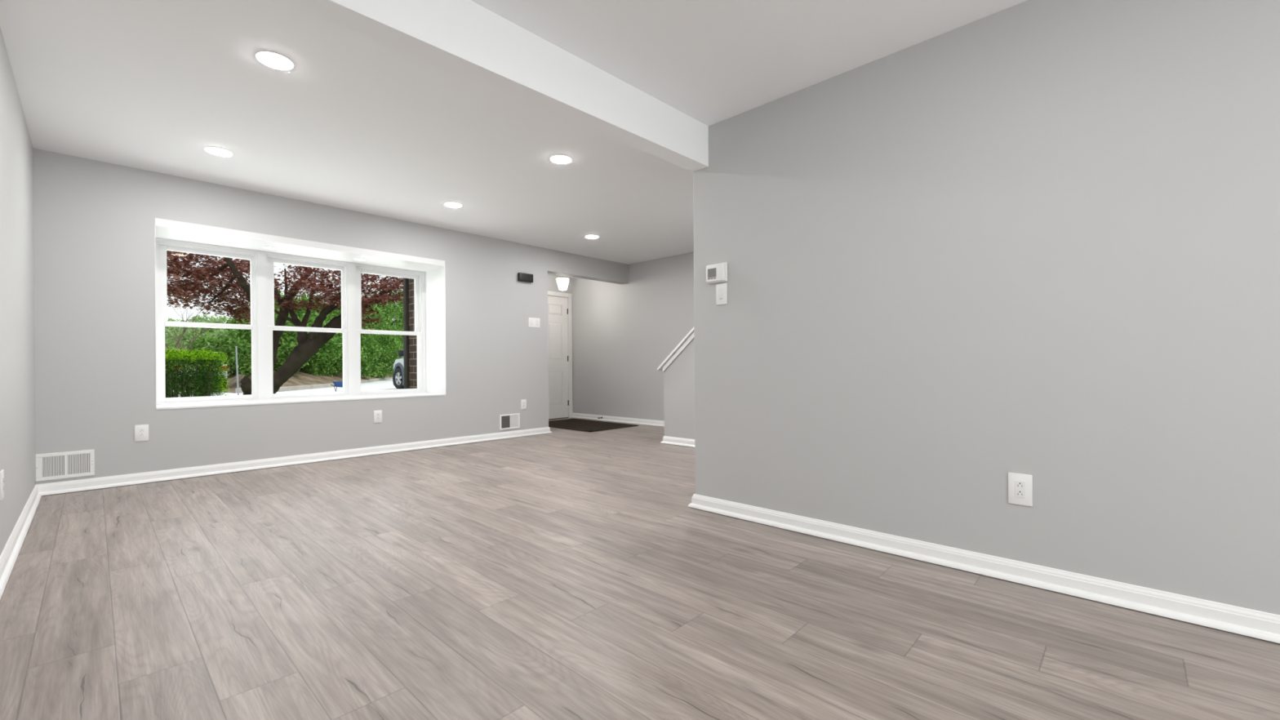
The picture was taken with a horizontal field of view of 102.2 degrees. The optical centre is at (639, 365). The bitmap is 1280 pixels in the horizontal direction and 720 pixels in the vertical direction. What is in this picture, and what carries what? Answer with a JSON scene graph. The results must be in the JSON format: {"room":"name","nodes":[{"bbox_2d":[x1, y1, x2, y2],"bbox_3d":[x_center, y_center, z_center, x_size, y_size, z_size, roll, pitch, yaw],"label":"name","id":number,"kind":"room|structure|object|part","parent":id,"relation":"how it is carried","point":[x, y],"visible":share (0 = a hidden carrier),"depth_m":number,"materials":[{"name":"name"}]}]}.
{"room":"empty living room","nodes":[
{"label":"empty living room","id":0,"kind":"room"},
{"bbox_2d":[0,26,35,555],"bbox_3d":[-1.013,-0.373,0.467,9.311,2.537,0.150,0,0,43],"label":"wall","id":1,"kind":"structure","parent":0,"point":[17,374],"depth_m":2.71,"materials":[{"name":"grey paint"}]},
{"bbox_2d":[0,469,4,501],"bbox_3d":[-2.790,0.523,2.258,0.079,0.126,0.009,0,0,43],"label":"electrical outlet","id":2,"kind":"object","parent":1,"relation":"attached to","point":[2,472],"visible":1,"depth_m":2.24,"materials":[{"name":"white plastic"}]},
{"bbox_2d":[2,476,4,493],"bbox_3d":[-2.788,0.523,2.260,0.033,0.067,0.002,0,0,43],"label":"receptacle","id":3,"kind":"object","parent":2,"relation":"attached to","point":[2,477],"depth_m":2.26,"materials":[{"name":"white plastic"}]},
{"bbox_2d":[0,484,41,599],"bbox_3d":[-0.888,0.851,0.481,9.161,0.079,0.031,0,0,43],"label":"baseboard","id":4,"kind":"structure","parent":1,"relation":"attached to","point":[8,557],"depth_m":2.56,"materials":[{"name":"white paint"}]},
{"bbox_2d":[33,148,628,484],"bbox_3d":[-2.258,-0.340,5.822,0.150,2.487,5.932,0,0,43],"label":"wall","id":5,"kind":"structure","parent":0,"point":[94,221],"depth_m":4.29,"materials":[{"name":"grey paint"}]},
{"bbox_2d":[35,449,94,481],"bbox_3d":[-4.130,0.718,3.712,0.012,0.190,0.284,0,0,43],"label":"air vent","id":6,"kind":"object","parent":5,"relation":"in","point":[58,465],"visible":1,"depth_m":3.71,"materials":[{"name":"white plastic"}]},
{"bbox_2d":[134,424,148,441],"bbox_3d":[-3.861,0.524,4.001,0.009,0.126,0.079,0,0,43],"label":"electrical outlet","id":7,"kind":"object","parent":5,"relation":"attached to","point":[141,431],"visible":1,"depth_m":4.00,"materials":[{"name":"white plastic"}]},
{"bbox_2d":[138,428,144,437],"bbox_3d":[-3.859,0.524,3.999,0.002,0.067,0.033,0,0,43],"label":"receptacle","id":8,"kind":"object","parent":7,"relation":"attached to","point":[141,431],"depth_m":4.00,"materials":[{"name":"white plastic"}]},
{"bbox_2d":[155,237,262,404],"bbox_3d":[-3.945,-0.380,4.725,0.100,1.438,0.780,0,0,43],"label":"window","id":9,"kind":"structure","parent":5,"relation":"in","point":[162,246],"depth_m":4.71,"materials":[{"name":"white plastic"}]},
{"bbox_3d":[-3.959,-0.704,4.736,0.032,0.710,0.684,0,0,43],"label":"sash","id":10,"kind":"part","parent":9,"relation":"part of","materials":[{"name":"white plastic"}]},
{"bbox_3d":[-3.928,-0.029,4.712,0.032,0.703,0.708,0,0,43],"label":"sash","id":11,"kind":"part","parent":9,"relation":"part of","materials":[{"name":"white plastic"}]},
{"bbox_2d":[36,426,551,495],"bbox_3d":[-3.194,0.867,5.686,1.400,0.079,4.438,0,0,43],"label":"baseboard","id":12,"kind":"structure","parent":5,"relation":"attached to","point":[45,489],"depth_m":4.52,"materials":[{"name":"white paint"}]},
{"bbox_2d":[154,217,446,409],"bbox_3d":[-3.222,-0.409,5.139,0.623,1.510,2.554,0,0,43],"label":"trim","id":13,"kind":"structure","parent":5,"relation":"attached to","point":[434,269],"depth_m":5.21,"materials":[{"name":"white paint"}]},
{"bbox_2d":[262,245,276,248],"bbox_3d":[-3.465,-1.098,4.824,0.110,0.010,0.110,0,0,43],"label":"recessed light","id":14,"kind":"object","parent":13,"relation":"in","point":[263,246],"visible":1,"depth_m":4.80,"materials":[{"name":"white plastic"}]},
{"bbox_2d":[261,250,351,399],"bbox_3d":[-3.406,-0.384,5.296,0.100,1.438,0.789,0,0,43],"label":"window","id":15,"kind":"structure","parent":5,"relation":"in","point":[268,259],"depth_m":5.23,"materials":[{"name":"white plastic"}]},
{"bbox_3d":[-3.420,-0.708,5.307,0.032,0.710,0.693,0,0,43],"label":"sash","id":16,"kind":"part","parent":15,"relation":"part of","materials":[{"name":"white plastic"}]},
{"bbox_3d":[-3.389,-0.033,5.282,0.032,0.703,0.717,0,0,43],"label":"sash","id":17,"kind":"part","parent":15,"relation":"part of","materials":[{"name":"white plastic"}]},
{"bbox_2d":[354,257,365,260],"bbox_3d":[-2.913,-1.102,5.373,0.110,0.010,0.110,0,0,43],"label":"recessed light","id":18,"kind":"object","parent":5,"relation":"attached to","point":[357,259],"visible":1,"depth_m":5.34,"materials":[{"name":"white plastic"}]},
{"bbox_2d":[373,409,382,422],"bbox_3d":[-2.671,0.523,5.263,0.009,0.126,0.079,0,0,43],"label":"electrical outlet","id":19,"kind":"object","parent":5,"relation":"attached to","point":[377,414],"visible":1,"depth_m":5.26,"materials":[{"name":"white plastic"}]},
{"bbox_2d":[351,262,426,395],"bbox_3d":[-2.860,-0.388,5.876,0.100,1.438,0.805,0,0,43],"label":"window","id":20,"kind":"structure","parent":5,"relation":"in","point":[419,277],"depth_m":5.83,"materials":[{"name":"white plastic"}]},
{"bbox_3d":[-2.873,-0.712,5.887,0.032,0.710,0.709,0,0,43],"label":"sash","id":21,"kind":"part","parent":20,"relation":"part of","materials":[{"name":"white plastic"}]},
{"bbox_3d":[-2.842,-0.037,5.862,0.032,0.703,0.733,0,0,43],"label":"sash","id":22,"kind":"part","parent":20,"relation":"part of","materials":[{"name":"white plastic"}]},
{"bbox_2d":[499,413,519,430],"bbox_3d":[-1.609,0.696,6.386,0.010,0.184,0.288,0,0,43],"label":"air vent","id":23,"kind":"object","parent":5,"relation":"in","point":[508,421],"visible":1,"depth_m":6.38,"materials":[{"name":"white plastic"}]},
{"bbox_2d":[520,399,526,409],"bbox_3d":[-1.472,0.495,6.534,0.009,0.126,0.079,0,0,43],"label":"electrical outlet","id":24,"kind":"object","parent":5,"relation":"attached to","point":[523,402],"visible":1,"depth_m":6.53,"materials":[{"name":"white plastic"}]},
{"bbox_2d":[517,272,533,282],"bbox_3d":[-1.449,-1.111,6.542,0.047,0.102,0.208,0,0,43],"label":"box","id":25,"kind":"object","parent":5,"relation":"attached to","point":[522,277],"visible":1,"depth_m":6.51,"materials":[{"name":"black plastic"}]},
{"bbox_3d":[-1.466,-1.112,6.492,0.003,0.086,0.089,0,0,43],"label":"panel","id":26,"kind":"part","parent":25,"relation":"part of","materials":[{"name":"black plastic"}]},
{"bbox_3d":[-1.401,-1.112,6.561,0.003,0.086,0.089,0,0,43],"label":"panel","id":27,"kind":"part","parent":25,"relation":"part of","materials":[{"name":"black plastic"}]},
{"bbox_2d":[528,317,540,328],"bbox_3d":[-1.362,-0.549,6.657,0.010,0.125,0.176,0,0,43],"label":"light switch","id":28,"kind":"object","parent":5,"relation":"attached to","point":[532,322],"visible":1,"depth_m":6.65,"materials":[{"name":"white plastic"}]},
{"bbox_2d":[0,0,693,264],"bbox_3d":[-0.861,-1.603,4.495,3.717,0.120,5.932,0,0,43],"label":"ceiling","id":29,"kind":"structure","parent":0,"point":[357,122],"depth_m":3.32,"materials":[{"name":"white paint"}]},
{"bbox_2d":[204,146,232,156],"bbox_3d":[-3.007,-1.523,3.686,0.156,0.010,0.156,0,0,43],"label":"recessed light","id":30,"kind":"object","parent":29,"relation":"in","point":[214,150],"visible":1,"depth_m":3.67,"materials":[{"name":"white plastic"}]},
{"bbox_2d":[255,50,293,70],"bbox_3d":[-1.837,-1.531,2.599,0.156,0.010,0.156,0,0,43],"label":"recessed light","id":31,"kind":"object","parent":29,"relation":"in","point":[273,60],"visible":1,"depth_m":2.59,"materials":[{"name":"white plastic"}]},
{"bbox_2d":[444,202,462,207],"bbox_3d":[-1.787,-1.532,4.940,0.156,0.010,0.156,0,0,43],"label":"recessed light","id":32,"kind":"object","parent":29,"relation":"in","point":[447,204],"visible":1,"depth_m":4.93,"materials":[{"name":"white plastic"}]},
{"bbox_2d":[550,155,571,164],"bbox_3d":[-0.592,-1.540,3.867,0.156,0.010,0.156,0,0,43],"label":"recessed light","id":33,"kind":"object","parent":29,"relation":"in","point":[562,159],"visible":1,"depth_m":3.85,"materials":[{"name":"white plastic"}]},
{"bbox_2d":[585,235,598,238],"bbox_3d":[-0.577,-1.540,6.197,0.156,0.010,0.156,0,0,43],"label":"recessed light","id":34,"kind":"object","parent":29,"relation":"in","point":[587,236],"visible":1,"depth_m":6.18,"materials":[{"name":"white plastic"}]},
{"bbox_2d":[408,278,417,388],"bbox_3d":[-2.143,-0.397,7.113,1.434,2.800,1.690,0,0,43],"label":"wall","id":35,"kind":"structure","parent":0,"point":[412,339],"depth_m":6.73,"materials":[{"name":"brown brick"}]},
{"bbox_2d":[402,277,409,388],"bbox_3d":[-3.078,-0.430,6.796,0.078,2.680,0.053,0,0,43],"label":"downspout","id":36,"kind":"object","parent":35,"relation":"attached to","point":[406,319],"visible":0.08,"depth_m":6.77,"materials":[{"name":"brown metal"}]},
{"bbox_2d":[547,274,573,412],"bbox_3d":[-1.735,-0.450,8.350,0.120,2.700,1.775,0,0,43],"label":"wall","id":37,"kind":"structure","parent":0,"point":[552,282],"depth_m":8.62,"materials":[{"name":"grey paint"}]},
{"bbox_2d":[547,290,572,419],"bbox_3d":[-1.553,-0.162,8.484,0.178,2.122,1.064,0,0,43],"label":"door","id":38,"kind":"structure","parent":37,"relation":"in","point":[559,304],"depth_m":8.69,"materials":[{"name":"white paint"}]},
{"bbox_2d":[547,273,573,277],"bbox_3d":[-1.253,-1.653,7.895,1.219,0.300,1.525,0,0,43],"label":"ceiling","id":39,"kind":"structure","parent":0,"point":[548,273],"depth_m":8.64,"materials":[{"name":"white paint"}]},
{"bbox_2d":[555,275,569,291],"bbox_3d":[-1.167,-1.311,7.808,0.202,0.386,0.198,0,0,43],"label":"lantern","id":40,"kind":"object","parent":39,"relation":"hanging from","point":[562,282],"visible":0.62,"depth_m":7.75,"materials":[{"name":"silver metal"}]},
{"bbox_3d":[-1.162,-1.225,7.741,0.086,0.149,0.035,0,0,-4],"label":"glass panel","id":41,"kind":"part","parent":40,"relation":"part of","materials":[{"name":"white glass"}]},
{"bbox_3d":[-1.106,-1.225,7.778,0.035,0.149,0.086,0,0,26],"label":"glass panel","id":42,"kind":"part","parent":40,"relation":"part of","materials":[{"name":"white glass"}]},
{"bbox_2d":[571,251,693,421],"bbox_3d":[2.707,-0.400,5.298,10.530,2.537,0.120,0,0,43],"label":"wall","id":43,"kind":"structure","parent":0,"point":[622,334],"depth_m":7.90,"materials":[{"name":"grey paint"}]},
{"bbox_2d":[572,412,664,426],"bbox_3d":[-0.037,0.845,7.791,3.104,0.079,0.031,0,0,43],"label":"baseboard","id":44,"kind":"structure","parent":43,"relation":"attached to","point":[615,419],"depth_m":8.04,"materials":[{"name":"white paint"}]},
{"bbox_2d":[0,417,1279,719],"bbox_3d":[0.640,0.933,3.076,10.800,0.100,6.202,0,0,43],"label":"floor","id":45,"kind":"structure","parent":0,"point":[561,574],"depth_m":1.82,"materials":[{"name":"grey wood"}]},
{"bbox_2d":[548,418,638,431],"bbox_3d":[-0.884,0.878,7.734,1.502,0.033,0.942,0,0,43],"label":"door mat","id":46,"kind":"object","parent":45,"relation":"on","point":[579,424],"visible":0.94,"depth_m":7.64,"materials":[{"name":"black fabric"}]},
{"bbox_2d":[663,338,694,439],"bbox_3d":[0.990,-0.316,5.261,1.876,2.393,0.115,0,0,43],"label":"wall","id":47,"kind":"structure","parent":0,"point":[679,376],"depth_m":5.69,"materials":[{"name":"grey paint"}]},
{"bbox_2d":[657,327,693,372],"bbox_3d":[0.965,-0.768,5.282,1.938,1.683,0.199,0,0,43],"label":"trim","id":48,"kind":"structure","parent":47,"relation":"attached to","point":[689,337],"depth_m":5.70,"materials":[{"name":"white paint"}]},
{"bbox_2d":[660,435,694,447],"bbox_3d":[2.995,0.824,3.356,7.457,0.079,0.146,0,0,43],"label":"baseboard","id":49,"kind":"structure","parent":47,"relation":"attached to","point":[667,440],"depth_m":5.70,"materials":[{"name":"white paint"}]},
{"bbox_2d":[471,0,1026,126],"bbox_3d":[1.393,-1.560,0.253,5.504,0.200,2.853,0,0,43],"label":"ceiling","id":50,"kind":"structure","parent":0,"point":[712,62],"depth_m":2.28,"materials":[{"name":"white paint"}]},
{"bbox_2d":[693,0,1279,615],"bbox_3d":[2.399,-0.372,1.356,5.567,2.487,0.120,0,0,43],"label":"wall","id":51,"kind":"structure","parent":0,"point":[1040,239],"depth_m":2.07,"materials":[{"name":"grey paint"}]},
{"bbox_2d":[276,0,708,171],"bbox_3d":[-0.635,-1.398,2.168,0.123,0.394,2.857,0,0,45],"label":"beam","id":52,"kind":"structure","parent":51,"relation":"attached to","point":[464,38],"depth_m":2.22,"materials":[{"name":"white paint"}]},
{"bbox_2d":[706,262,727,284],"bbox_3d":[0.453,-0.551,3.084,0.146,0.114,0.034,0,0,43],"label":"thermostat","id":53,"kind":"object","parent":51,"relation":"attached to","point":[716,273],"visible":1,"depth_m":3.07,"materials":[{"name":"white plastic"}]},
{"bbox_2d":[715,283,727,305],"bbox_3d":[0.484,-0.423,3.072,0.078,0.125,0.010,0,0,43],"label":"light switch","id":54,"kind":"object","parent":51,"relation":"attached to","point":[721,289],"visible":1,"depth_m":3.07,"materials":[{"name":"white plastic"}]},
{"bbox_2d":[688,493,1279,643],"bbox_3d":[2.396,0.828,1.366,5.598,0.079,0.182,0,0,43],"label":"baseboard","id":55,"kind":"structure","parent":51,"relation":"attached to","point":[1263,625],"depth_m":2.05,"materials":[{"name":"white paint"}]},
{"bbox_2d":[1008,472,1032,506],"bbox_3d":[1.536,0.501,2.087,0.079,0.126,0.009,0,0,43],"label":"electrical outlet","id":56,"kind":"object","parent":51,"relation":"attached to","point":[1020,485],"visible":1,"depth_m":2.08,"materials":[{"name":"white plastic"}]},
{"bbox_2d":[1014,480,1025,497],"bbox_3d":[1.534,0.501,2.084,0.033,0.067,0.002,0,0,43],"label":"receptacle","id":57,"kind":"object","parent":56,"relation":"attached to","point":[1020,486],"depth_m":2.08,"materials":[{"name":"white plastic"}]},
{"label":"outside","id":58,"kind":"structure","parent":0,"visible":0},
{"bbox_2d":[164,346,392,393],"bbox_3d":[-39.200,-0.288,17.801,42.546,2.702,56.900,0,0,43],"label":"bank","id":59,"kind":"object","parent":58,"point":[304,378],"visible":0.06,"depth_m":20.18,"materials":[{"name":"beige soil"}]},
{"bbox_2d":[164,315,197,350],"bbox_3d":[-24.325,-0.822,27.152,2.223,3.779,1.219,0,0,-14],"label":"bare tree","id":60,"kind":"object","parent":59,"relation":"on","point":[182,332],"visible":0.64,"depth_m":27.17,"materials":[{"name":"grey plant"}]},
{"bbox_2d":[164,317,208,347],"bbox_3d":[-40.526,-2.351,44.923,7.215,3.626,6.441,0,0,-24],"label":"tree","id":61,"kind":"object","parent":59,"relation":"on","point":[169,319],"visible":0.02,"depth_m":44.40,"materials":[{"name":"green plant"}]},
{"bbox_2d":[164,326,222,351],"bbox_3d":[-26.215,-0.922,29.451,3.328,3.225,4.198,0,0,43],"label":"bush","id":62,"kind":"object","parent":59,"relation":"on","point":[188,329],"visible":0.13,"depth_m":29.24,"materials":[{"name":"green plant"}]},
{"bbox_2d":[164,297,222,350],"bbox_3d":[-21.130,-1.076,23.718,1.707,4.588,3.435,0,0,43],"label":"bare tree","id":63,"kind":"object","parent":59,"relation":"on","point":[184,329],"visible":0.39,"depth_m":24.04,"materials":[{"name":"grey plant"}]},
{"bbox_2d":[165,313,231,348],"bbox_3d":[-33.602,-2.340,41.272,5.282,3.820,6.292,0,0,18],"label":"tree","id":64,"kind":"object","parent":59,"relation":"on","point":[213,320],"visible":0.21,"depth_m":39.83,"materials":[{"name":"green plant"}]},
{"bbox_2d":[169,352,227,388],"bbox_3d":[-17.209,0.194,19.993,2.020,1.370,4.080,0,0,-43],"label":"shrub","id":65,"kind":"object","parent":59,"relation":"on","point":[224,362],"visible":0.08,"depth_m":19.10,"materials":[{"name":"plant"}]},
{"bbox_2d":[184,331,235,376],"bbox_3d":[-22.933,-0.475,27.991,3.011,2.793,3.230,0,0,30],"label":"bush","id":66,"kind":"object","parent":59,"relation":"on","point":[202,342],"visible":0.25,"depth_m":27.43,"materials":[{"name":"green plant"}]},
{"bbox_2d":[200,328,230,358],"bbox_3d":[-27.998,-1.438,36.925,5.347,3.788,4.488,0,0,-23],"label":"tree","id":67,"kind":"object","parent":59,"relation":"on","point":[221,331],"visible":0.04,"depth_m":35.39,"materials":[{"name":"green plant"}]},
{"bbox_2d":[221,334,248,365],"bbox_3d":[-21.257,-0.818,28.030,2.053,2.561,2.443,0,0,43],"label":"shrub","id":68,"kind":"object","parent":59,"relation":"on","point":[226,348],"visible":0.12,"depth_m":27.23,"materials":[{"name":"green plant"}]},
{"bbox_2d":[227,356,251,376],"bbox_3d":[-15.967,0.033,21.169,1.164,1.261,1.410,0,0,43],"label":"bush","id":69,"kind":"object","parent":59,"relation":"on","point":[231,357],"visible":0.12,"depth_m":20.80,"materials":[{"name":"green plant"}]},
{"bbox_2d":[220,303,275,355],"bbox_3d":[-21.344,-1.767,29.002,3.113,3.688,3.218,0,0,-4],"label":"bush","id":70,"kind":"object","parent":59,"relation":"on","point":[233,322],"visible":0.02,"depth_m":28.10,"materials":[{"name":"green plant"}]},
{"bbox_2d":[225,303,320,376],"bbox_3d":[-13.516,-0.777,19.087,2.336,3.115,2.628,0,0,29],"label":"shrub","id":71,"kind":"object","parent":59,"relation":"on","point":[243,337],"visible":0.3,"depth_m":18.43,"materials":[{"name":"green plant"}]},
{"bbox_2d":[235,288,331,340],"bbox_3d":[-16.547,-1.768,23.862,2.901,3.956,3.680,0,0,17],"label":"bush","id":72,"kind":"object","parent":59,"relation":"on","point":[302,312],"visible":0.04,"depth_m":24.11,"materials":[{"name":"green plant"}]},
{"bbox_2d":[278,313,342,375],"bbox_3d":[-13.550,-0.806,20.779,2.701,2.796,2.935,0,0,0],"label":"shrub","id":73,"kind":"object","parent":59,"relation":"on","point":[323,355],"visible":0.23,"depth_m":20.93,"materials":[{"name":"green plant"}]},
{"bbox_2d":[292,291,341,334],"bbox_3d":[-16.753,-1.566,26.315,2.966,4.346,4.376,0,0,43],"label":"bush","id":74,"kind":"object","parent":59,"relation":"on","point":[331,314],"visible":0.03,"depth_m":26.52,"materials":[{"name":"green plant"}]},
{"bbox_2d":[311,312,367,377],"bbox_3d":[-13.965,-0.782,22.791,2.781,3.114,2.917,0,0,1],"label":"shrub","id":75,"kind":"object","parent":59,"relation":"on","point":[335,368],"visible":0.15,"depth_m":22.60,"materials":[{"name":"green plant"}]},
{"bbox_2d":[316,294,382,363],"bbox_3d":[-16.816,-1.558,29.102,4.633,4.911,3.046,0,0,-33],"label":"bush","id":76,"kind":"object","parent":59,"relation":"on","point":[319,295],"visible":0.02,"depth_m":29.39,"materials":[{"name":"green plant"}]},
{"bbox_2d":[328,325,383,379],"bbox_3d":[-14.266,-0.663,25.444,3.077,3.383,2.590,0,0,-37],"label":"shrub","id":77,"kind":"object","parent":59,"relation":"on","point":[370,349],"visible":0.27,"depth_m":25.65,"materials":[{"name":"green plant"}]},
{"bbox_2d":[361,307,401,369],"bbox_3d":[-17.732,-1.576,33.064,3.473,4.899,4.691,0,0,40],"label":"bush","id":78,"kind":"object","parent":59,"relation":"on","point":[382,317],"visible":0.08,"depth_m":33.50,"materials":[{"name":"green plant"}]},
{"bbox_2d":[361,320,403,377],"bbox_3d":[-15.436,-0.683,29.591,3.893,3.778,3.109,0,0,-19],"label":"shrub","id":79,"kind":"object","parent":59,"relation":"on","point":[388,339],"visible":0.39,"depth_m":29.42,"materials":[{"name":"green plant"}]},
{"bbox_2d":[367,303,397,342],"bbox_3d":[-21.354,-2.640,38.920,5.600,4.615,4.409,0,0,-32],"label":"tree","id":80,"kind":"object","parent":59,"relation":"on","point":[374,304],"visible":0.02,"depth_m":39.09,"materials":[{"name":"green plant"}]},
{"bbox_2d":[367,288,403,350],"bbox_3d":[-19.834,-3.444,42.054,6.286,5.800,4.908,0,0,-34],"label":"tree","id":81,"kind":"object","parent":59,"relation":"on","point":[396,304],"visible":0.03,"depth_m":40.80,"materials":[{"name":"green plant"}]},
{"bbox_2d":[368,301,403,364],"bbox_3d":[-19.008,-2.359,39.183,4.284,5.805,6.092,0,0,43],"label":"bush","id":82,"kind":"object","parent":59,"relation":"on","point":[388,308],"visible":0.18,"depth_m":38.53,"materials":[{"name":"green plant"}]},
{"bbox_2d":[377,319,404,375],"bbox_3d":[-16.855,-1.139,36.065,4.323,4.344,4.704,0,0,17],"label":"shrub","id":83,"kind":"object","parent":59,"relation":"on","point":[402,323],"visible":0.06,"depth_m":35.50,"materials":[{"name":"green plant"}]},
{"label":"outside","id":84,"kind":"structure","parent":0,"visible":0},
{"bbox_3d":[-5.247,0.840,17.019,15.000,0.050,3.650,0,0,43],"label":"driveway","id":85,"kind":"object","parent":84,"visible":0},
{"bbox_2d":[392,350,404,389],"bbox_3d":[-6.452,-0.082,17.063,2.220,1.770,4.270,0,0,-43],"label":"car","id":86,"kind":"object","parent":85,"relation":"on","point":[398,366],"visible":0.2,"depth_m":17.49,"materials":[{"name":"white paint"}]},
{"bbox_2d":[398,350,403,356],"bbox_3d":[-7.900,-0.397,17.113,0.180,0.220,0.120,0,0,-43],"label":"mirror","id":87,"kind":"object","parent":86,"relation":"attached to","point":[400,352],"depth_m":17.05,"materials":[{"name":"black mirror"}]},
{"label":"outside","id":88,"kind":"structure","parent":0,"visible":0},
{"bbox_3d":[-28.481,1.187,40.625,82.800,0.300,100.000,0,0,43],"label":"ground","id":89,"kind":"structure","parent":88,"visible":0},
{"bbox_2d":[164,347,229,397],"bbox_3d":[-5.535,0.332,6.225,1.048,1.096,0.842,0,0,43],"label":"hedge","id":90,"kind":"object","parent":89,"relation":"on","point":[208,362],"visible":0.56,"depth_m":6.09,"materials":[{"name":"green plant"}]},
{"bbox_2d":[166,250,403,395],"bbox_3d":[-5.115,-0.921,8.221,4.552,3.968,3.443,0,0,-42],"label":"maple tree","id":91,"kind":"object","parent":89,"relation":"on","point":[309,344],"visible":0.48,"depth_m":7.59,"materials":[{"name":"red plant"}]},
{"bbox_2d":[235,377,392,393],"bbox_3d":[-13.977,0.816,25.880,1.490,0.200,20.274,0,0,-13],"label":"kerb","id":92,"kind":"object","parent":89,"relation":"on","point":[321,385],"visible":0.3,"depth_m":18.49,"materials":[{"name":"concrete"}]},
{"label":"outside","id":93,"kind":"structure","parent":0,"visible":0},
{"bbox_2d":[173,378,395,397],"bbox_3d":[-19.104,0.927,17.341,21.600,0.050,39.000,0,0,43],"label":"street","id":94,"kind":"structure","parent":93,"point":[387,384],"depth_m":18.47,"materials":[{"name":"grey asphalt"}]},
{"bbox_2d":[235,346,239,395],"bbox_3d":[-11.024,0.200,14.132,0.044,1.450,0.079,0,0,43],"label":"sign post","id":95,"kind":"object","parent":94,"relation":"on","point":[236,347],"visible":0.9,"depth_m":14.12,"materials":[{"name":"silver metal"}]},
{"bbox_2d":[330,381,342,391],"bbox_3d":[-9.548,0.681,16.645,0.415,0.325,0.815,0,0,-3],"label":"wheelbarrow","id":96,"kind":"object","parent":94,"relation":"on","point":[338,384],"visible":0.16,"depth_m":16.39,"materials":[{"name":"blue paint"}]},
{"bbox_2d":[333,381,342,386],"bbox_3d":[-9.546,0.604,16.608,0.406,0.173,0.546,0,0,-3],"label":"tray","id":97,"kind":"object","parent":96,"relation":"on","point":[338,384],"depth_m":16.38,"materials":[{"name":"blue paint"}]}
]}

